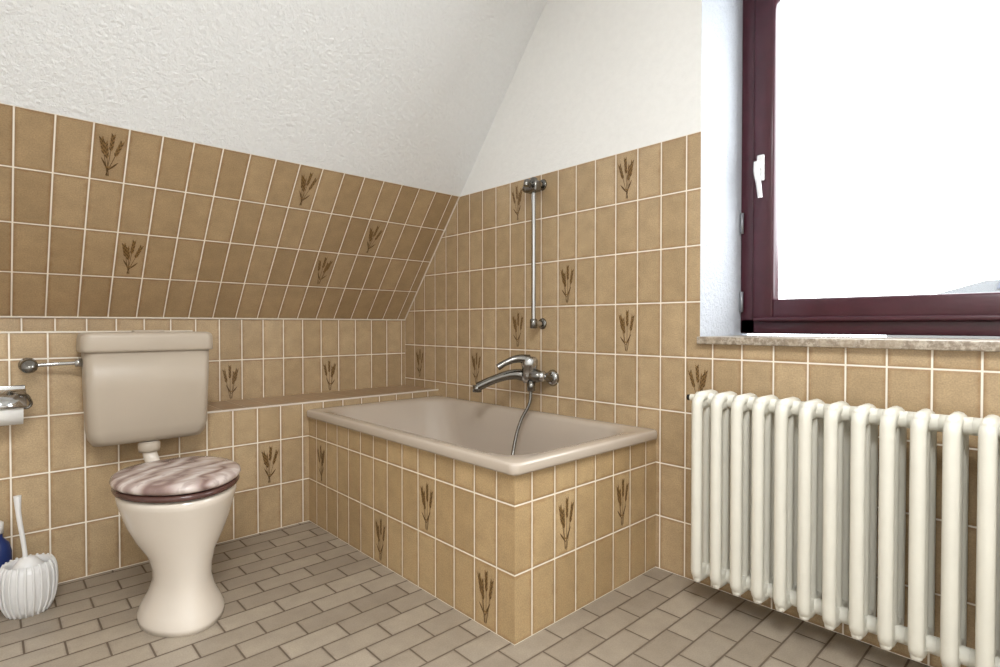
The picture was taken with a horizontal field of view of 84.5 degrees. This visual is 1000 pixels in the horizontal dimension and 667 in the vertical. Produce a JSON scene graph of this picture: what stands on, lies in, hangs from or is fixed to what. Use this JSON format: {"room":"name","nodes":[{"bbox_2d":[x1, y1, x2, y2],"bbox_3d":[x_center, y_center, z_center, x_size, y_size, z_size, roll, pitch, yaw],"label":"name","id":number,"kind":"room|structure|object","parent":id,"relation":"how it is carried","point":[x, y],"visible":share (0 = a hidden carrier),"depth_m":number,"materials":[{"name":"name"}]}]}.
{"room":"bathroom","nodes":[
{"label":"bathroom","id":0,"kind":"room"},
{"bbox_2d":[0,318,404,401],"bbox_3d":[-1.677,0.413,2.343,3.000,0.960,0.001,-1,1,-43],"label":"wall","id":1,"kind":"structure","parent":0,"point":[273,358],"depth_m":2.86,"materials":[{"name":"tile"}]},
{"bbox_2d":[223,365,238,398],"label":"decoration","id":2,"kind":"object","parent":1,"relation":"attached to","point":[234,377],"depth_m":2.68,"materials":[{"name":"brown tile"}]},
{"bbox_2d":[324,360,336,390],"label":"decoration","id":3,"kind":"object","parent":1,"relation":"attached to","point":[332,370],"depth_m":3.03,"materials":[{"name":"brown tile"}]},
{"bbox_2d":[0,333,437,583],"bbox_3d":[-1.562,0.443,2.221,3.000,0.904,0.335,-1,1,-43],"label":"wall","id":4,"kind":"structure","parent":0,"point":[70,513],"depth_m":2.04,"materials":[{"name":"beige tile"}]},
{"bbox_2d":[0,385,32,425],"bbox_3d":[-1.647,0.242,1.819,0.157,0.126,0.131,-1,1,-43],"label":"toilet paper holder","id":5,"kind":"object","parent":4,"relation":"attached to","point":[13,399],"visible":1,"depth_m":1.80,"materials":[{"name":"silver metal"}]},
{"bbox_2d":[18,358,81,372],"bbox_3d":[-1.567,0.109,1.919,0.170,0.052,0.091,-1,1,-43],"label":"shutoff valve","id":6,"kind":"object","parent":4,"relation":"attached to","point":[26,365],"visible":1,"depth_m":1.89,"materials":[{"name":"silver metal"}]},
{"bbox_2d":[0,330,192,332],"bbox_3d":[-1.905,-0.001,1.665,1.750,0.006,0.010,-1,1,-43],"label":"trim","id":7,"kind":"structure","parent":4,"relation":"attached to","point":[166,330],"depth_m":1.97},
{"bbox_2d":[76,330,212,446],"bbox_3d":[-1.336,0.195,2.089,0.424,0.417,0.158,-1,1,-43],"label":"toilet cistern","id":8,"kind":"object","parent":4,"relation":"attached to","point":[138,385],"depth_m":2.02,"materials":[{"name":"beige ceramic"}]},
{"bbox_2d":[0,316,405,320],"bbox_3d":[-1.674,-0.067,2.332,3.000,0.008,0.008,-1,1,-43],"label":"trim","id":9,"kind":"structure","parent":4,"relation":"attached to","point":[0,316],"depth_m":2.50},
{"bbox_2d":[261,446,278,482],"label":"decoration","id":10,"kind":"object","parent":4,"relation":"attached to","point":[265,457],"depth_m":2.48,"materials":[{"name":"brown tile"}]},
{"bbox_2d":[207,389,438,413],"bbox_3d":[-0.808,0.325,2.693,1.250,0.007,0.009,-1,1,-43],"label":"trim","id":11,"kind":"structure","parent":4,"relation":"attached to","point":[432,389],"depth_m":2.62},
{"bbox_2d":[0,0,546,318],"bbox_3d":[-1.238,-0.855,1.853,3.000,1.590,1.286,-1,1,-43],"label":"wall","id":12,"kind":"structure","parent":0,"point":[220,109],"depth_m":2.20,"materials":[{"name":"tile"}]},
{"bbox_2d":[98,130,124,175],"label":"decoration","id":13,"kind":"object","parent":12,"relation":"attached to","point":[104,148],"depth_m":1.95,"materials":[{"name":"brown tile"}]},
{"bbox_2d":[122,237,145,273],"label":"decoration","id":14,"kind":"object","parent":12,"relation":"attached to","point":[125,251],"depth_m":2.22,"materials":[{"name":"brown tile"}]},
{"bbox_2d":[299,172,317,204],"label":"decoration","id":15,"kind":"object","parent":12,"relation":"attached to","point":[303,181],"depth_m":2.44,"materials":[{"name":"brown tile"}]},
{"bbox_2d":[317,257,332,282],"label":"decoration","id":16,"kind":"object","parent":12,"relation":"attached to","point":[327,266],"depth_m":2.78,"materials":[{"name":"brown tile"}]},
{"bbox_2d":[367,222,382,252],"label":"decoration","id":17,"kind":"object","parent":12,"relation":"attached to","point":[371,235],"depth_m":2.82,"materials":[{"name":"brown tile"}]},
{"bbox_2d":[405,196,459,318],"bbox_3d":[-0.400,-0.410,3.156,0.008,0.665,0.540,-1,1,-43],"label":"trim","id":18,"kind":"structure","parent":12,"relation":"attached to","point":[459,196],"depth_m":3.13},
{"bbox_2d":[0,521,929,666],"bbox_3d":[-0.244,0.917,0.815,3.000,0.001,4.200,-1,1,-43],"label":"floor","id":19,"kind":"structure","parent":0,"point":[296,595],"depth_m":1.67,"materials":[{"name":"beige tile"}]},
{"bbox_2d":[0,521,11,567],"bbox_3d":[-1.672,0.763,1.830,0.074,0.275,0.074,-1,1,-43],"label":"bottle","id":20,"kind":"object","parent":19,"relation":"on","point":[5,547],"visible":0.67,"depth_m":1.83,"materials":[{"name":"blue plastic"}]},
{"bbox_2d":[0,495,58,619],"bbox_3d":[-1.532,0.711,1.785,0.154,0.380,0.152,-1,1,-43],"label":"toilet brush","id":21,"kind":"object","parent":19,"relation":"on","point":[28,583],"visible":1,"depth_m":1.75,"materials":[{"name":"white plastic"}]},
{"bbox_2d":[109,440,240,637],"bbox_3d":[-1.142,0.654,1.898,0.366,0.492,0.717,-1,1,-43],"label":"toilet","id":22,"kind":"object","parent":19,"relation":"on","point":[176,511],"visible":1,"depth_m":1.67,"materials":[{"name":"beige ceramic"}]},
{"bbox_2d":[307,396,656,644],"bbox_3d":[-0.155,0.627,2.344,0.776,0.532,1.408,-1,1,-43],"label":"bathtub","id":23,"kind":"object","parent":19,"relation":"on","point":[494,507],"visible":0.98,"depth_m":1.91,"materials":[{"name":"tile"}]},
{"bbox_2d":[317,447,324,480],"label":"decoration","id":24,"kind":"object","parent":23,"relation":"attached to","point":[322,457],"depth_m":2.51,"materials":[{"name":"brown tile"}]},
{"bbox_2d":[375,519,384,557],"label":"decoration","id":25,"kind":"object","parent":23,"relation":"attached to","point":[377,526],"depth_m":2.13,"materials":[{"name":"brown tile"}]},
{"bbox_2d":[420,483,432,529],"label":"decoration","id":26,"kind":"object","parent":23,"relation":"attached to","point":[422,493],"depth_m":1.91,"materials":[{"name":"brown tile"}]},
{"bbox_2d":[477,563,493,622],"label":"decoration","id":27,"kind":"object","parent":23,"relation":"attached to","point":[481,587],"depth_m":1.69,"materials":[{"name":"brown tile"}]},
{"bbox_2d":[558,497,573,549],"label":"decoration","id":28,"kind":"object","parent":23,"relation":"attached to","point":[561,511],"depth_m":1.74,"materials":[{"name":"brown tile"}]},
{"bbox_2d":[616,479,628,525],"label":"decoration","id":29,"kind":"object","parent":23,"relation":"attached to","point":[618,491],"depth_m":1.95,"materials":[{"name":"brown tile"}]},
{"bbox_2d":[405,0,999,666],"bbox_3d":[0.853,-0.374,1.818,0.001,2.550,4.200,-1,1,-43],"label":"wall","id":30,"kind":"structure","parent":0,"point":[595,85],"depth_m":2.21,"materials":[{"name":"tile"}]},
{"bbox_2d":[416,349,422,376],"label":"decoration","id":31,"kind":"object","parent":30,"relation":"attached to","point":[418,355],"depth_m":3.25,"materials":[{"name":"brown tile"}]},
{"bbox_2d":[471,354,480,383],"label":"decoration","id":32,"kind":"object","parent":30,"relation":"attached to","point":[474,360],"depth_m":2.87,"materials":[{"name":"brown tile"}]},
{"bbox_2d":[472,354,558,454],"bbox_3d":[-0.021,0.423,2.389,0.513,0.657,0.356,-1,1,-43],"label":"mixer tap","id":33,"kind":"object","parent":30,"relation":"attached to","point":[529,374],"visible":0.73,"depth_m":2.46,"materials":[{"name":"silver metal"}]},
{"bbox_2d":[512,187,521,219],"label":"decoration","id":34,"kind":"object","parent":30,"relation":"attached to","point":[518,197],"depth_m":2.64,"materials":[{"name":"brown tile"}]},
{"bbox_2d":[512,313,522,346],"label":"decoration","id":35,"kind":"object","parent":30,"relation":"attached to","point":[515,327],"depth_m":2.64,"materials":[{"name":"brown tile"}]},
{"bbox_2d":[522,177,546,328],"bbox_3d":[0.141,-0.362,2.488,0.126,0.687,0.095,-1,1,-43],"label":"shower rail","id":36,"kind":"object","parent":30,"relation":"attached to","point":[531,186],"visible":1,"depth_m":2.47,"materials":[{"name":"silver metal"}]},
{"bbox_2d":[561,265,573,302],"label":"decoration","id":37,"kind":"object","parent":30,"relation":"attached to","point":[564,281],"depth_m":2.42,"materials":[{"name":"brown tile"}]},
{"bbox_2d":[618,157,634,198],"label":"decoration","id":38,"kind":"object","parent":30,"relation":"attached to","point":[630,167],"depth_m":2.19,"materials":[{"name":"brown tile"}]},
{"bbox_2d":[619,308,633,350],"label":"decoration","id":39,"kind":"object","parent":30,"relation":"attached to","point":[621,319],"depth_m":2.20,"materials":[{"name":"brown tile"}]},
{"bbox_2d":[688,364,707,392],"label":"decoration","id":40,"kind":"object","parent":30,"relation":"attached to","point":[703,378],"depth_m":1.97,"materials":[{"name":"brown tile"}]},
{"bbox_2d":[700,0,746,335],"bbox_3d":[1.365,-0.676,1.608,0.470,1.440,1.400,-1,1,-43],"label":"window reveal","id":41,"kind":"structure","parent":30,"relation":"attached to","point":[722,20],"depth_m":2.07,"materials":[{"name":"paint"}]},
{"bbox_2d":[686,389,999,666],"bbox_3d":[1.105,0.551,1.414,0.198,0.712,1.318,-1,1,-43],"label":"radiator","id":42,"kind":"object","parent":30,"relation":"attached to","point":[784,492],"visible":1,"depth_m":1.50,"materials":[{"name":"white metal"}]},
{"bbox_2d":[697,335,999,351],"bbox_3d":[1.309,0.030,1.566,0.365,0.026,1.400,-1,1,-43],"label":"window sill","id":43,"kind":"structure","parent":30,"relation":"attached to","point":[949,344],"depth_m":1.61,"materials":[{"name":"stone"}]},
{"bbox_2d":[739,0,999,335],"bbox_3d":[1.453,-0.695,1.689,0.110,1.405,1.400,-1,1,-43],"label":"window","id":44,"kind":"structure","parent":30,"relation":"in","point":[762,312],"depth_m":2.09,"materials":[{"name":"brown wood"}]},
{"bbox_2d":[753,154,764,197],"bbox_3d":[0.985,-0.598,2.090,0.031,0.171,0.056,1,1,41],"label":"handle","id":45,"kind":"object","parent":44,"relation":"attached to","point":[759,165],"visible":1,"depth_m":2.08,"materials":[{"name":"white plastic"}]},
{"label":"outside","id":46,"kind":"structure","parent":0,"visible":0},
{"bbox_2d":[887,279,999,338],"bbox_3d":[10.602,1.953,7.528,4.000,5.720,8.800,-1,1,-43],"label":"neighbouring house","id":47,"kind":"structure","parent":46,"point":[987,285],"depth_m":9.26,"materials":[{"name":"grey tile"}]}
]}

